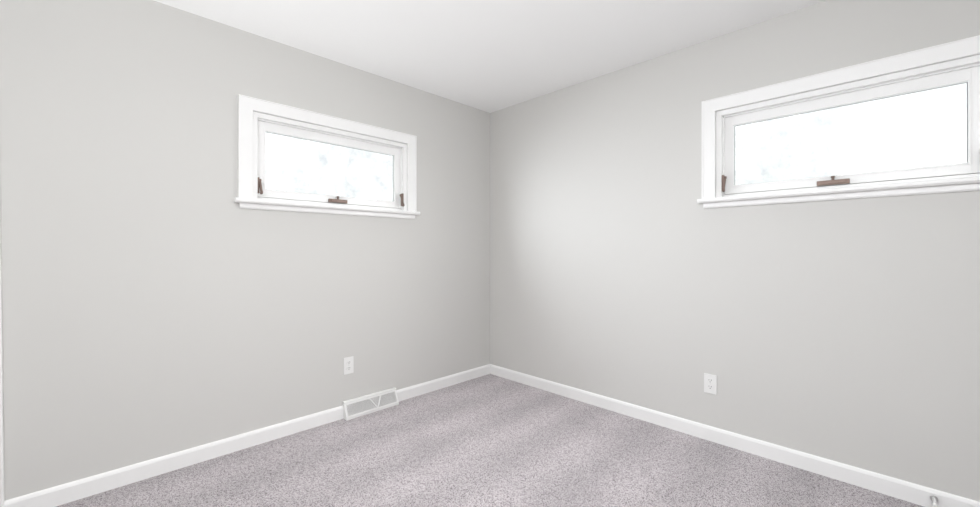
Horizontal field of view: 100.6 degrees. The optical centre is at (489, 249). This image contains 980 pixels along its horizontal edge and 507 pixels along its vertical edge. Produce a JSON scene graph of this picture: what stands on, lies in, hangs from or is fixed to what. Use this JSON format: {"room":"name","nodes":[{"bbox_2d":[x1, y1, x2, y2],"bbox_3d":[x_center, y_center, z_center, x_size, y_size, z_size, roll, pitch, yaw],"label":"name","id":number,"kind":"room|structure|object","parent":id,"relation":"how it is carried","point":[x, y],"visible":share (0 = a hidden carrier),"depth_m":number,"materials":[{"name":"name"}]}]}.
{"room":"empty bedroom","nodes":[
{"label":"empty bedroom","id":0,"kind":"room"},
{"bbox_2d":[0,0,489,499],"bbox_3d":[-1.520,-0.058,2.411,4.150,2.445,0.150,0,0,-45],"label":"wall","id":1,"kind":"structure","parent":0,"point":[163,293],"depth_m":2.19,"materials":[{"name":"paint"}]},
{"bbox_2d":[0,229,4,506],"bbox_3d":[-2.423,0.115,1.386,0.023,2.110,0.972,0,1,45],"label":"door frame","id":2,"kind":"structure","parent":1,"relation":"attached to","point":[2,500],"depth_m":1.72,"materials":[{"name":"white"}]},
{"bbox_2d":[4,364,489,506],"bbox_3d":[-1.410,1.121,2.407,4.000,0.087,0.013,0,0,-45],"label":"baseboard","id":3,"kind":"structure","parent":1,"relation":"attached to","point":[58,495],"depth_m":2.21,"materials":[{"name":"white wood"}]},
{"bbox_2d":[234,94,419,218],"bbox_3d":[-1.073,-0.562,2.839,1.264,0.664,0.218,0,0,-45],"label":"window","id":4,"kind":"structure","parent":1,"relation":"in","point":[253,192],"depth_m":2.69,"materials":[{"name":"white wood"}]},
{"bbox_2d":[344,356,353,374],"bbox_3d":[-0.984,0.810,2.835,0.070,0.115,0.008,0,0,-45],"label":"electrical outlet","id":5,"kind":"object","parent":1,"relation":"attached to","point":[348,365],"visible":1,"depth_m":2.83,"materials":[{"name":"white plastic"}]},
{"bbox_2d":[343,387,398,420],"bbox_3d":[-0.851,1.107,2.931,0.410,0.115,0.062,0,0,-45],"label":"air vent","id":6,"kind":"object","parent":1,"relation":"in","point":[353,408],"visible":1,"depth_m":2.91,"materials":[{"name":"white metal"}]},
{"bbox_2d":[56,374,923,506],"bbox_3d":[-0.106,1.225,1.103,4.300,0.120,4.000,0,0,-45],"label":"floor","id":7,"kind":"structure","parent":0,"point":[489,440],"depth_m":2.16,"materials":[{"name":"grey carpet"}]},
{"bbox_2d":[154,0,825,112],"bbox_3d":[-0.106,-1.340,1.103,4.300,0.120,4.000,0,0,-45],"label":"ceiling","id":8,"kind":"structure","parent":0,"point":[489,56],"depth_m":2.42,"materials":[{"name":"white paint"}]},
{"bbox_2d":[490,0,979,501],"bbox_3d":[1.308,-0.058,2.623,3.850,2.445,0.150,0,0,45],"label":"wall","id":9,"kind":"structure","parent":0,"point":[625,266],"depth_m":2.36,"materials":[{"name":"paint"}]},
{"bbox_2d":[704,373,716,394],"bbox_3d":[1.341,0.820,2.478,0.070,0.115,0.008,0,0,45],"label":"electrical outlet","id":10,"kind":"object","parent":9,"relation":"attached to","point":[710,383],"visible":1,"depth_m":2.48,"materials":[{"name":"white plastic"}]},
{"bbox_2d":[490,364,979,506],"bbox_3d":[1.308,1.121,2.508,3.687,0.087,0.013,0,0,45],"label":"baseboard","id":11,"kind":"structure","parent":9,"relation":"attached to","point":[917,494],"depth_m":2.28,"materials":[{"name":"white wood"}]},
{"bbox_2d":[697,35,979,208],"bbox_3d":[1.790,-0.574,2.121,1.264,0.664,0.218,0,0,45],"label":"window","id":12,"kind":"structure","parent":9,"relation":"in","point":[720,188],"depth_m":2.05,"materials":[{"name":"white wood"}]},
{"bbox_2d":[930,495,937,506],"bbox_3d":[1.957,1.115,1.792,0.026,0.026,0.083,0,0,45],"label":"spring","id":13,"kind":"object","parent":9,"relation":"attached to","point":[933,499],"visible":1,"depth_m":1.80,"materials":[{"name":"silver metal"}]}
]}

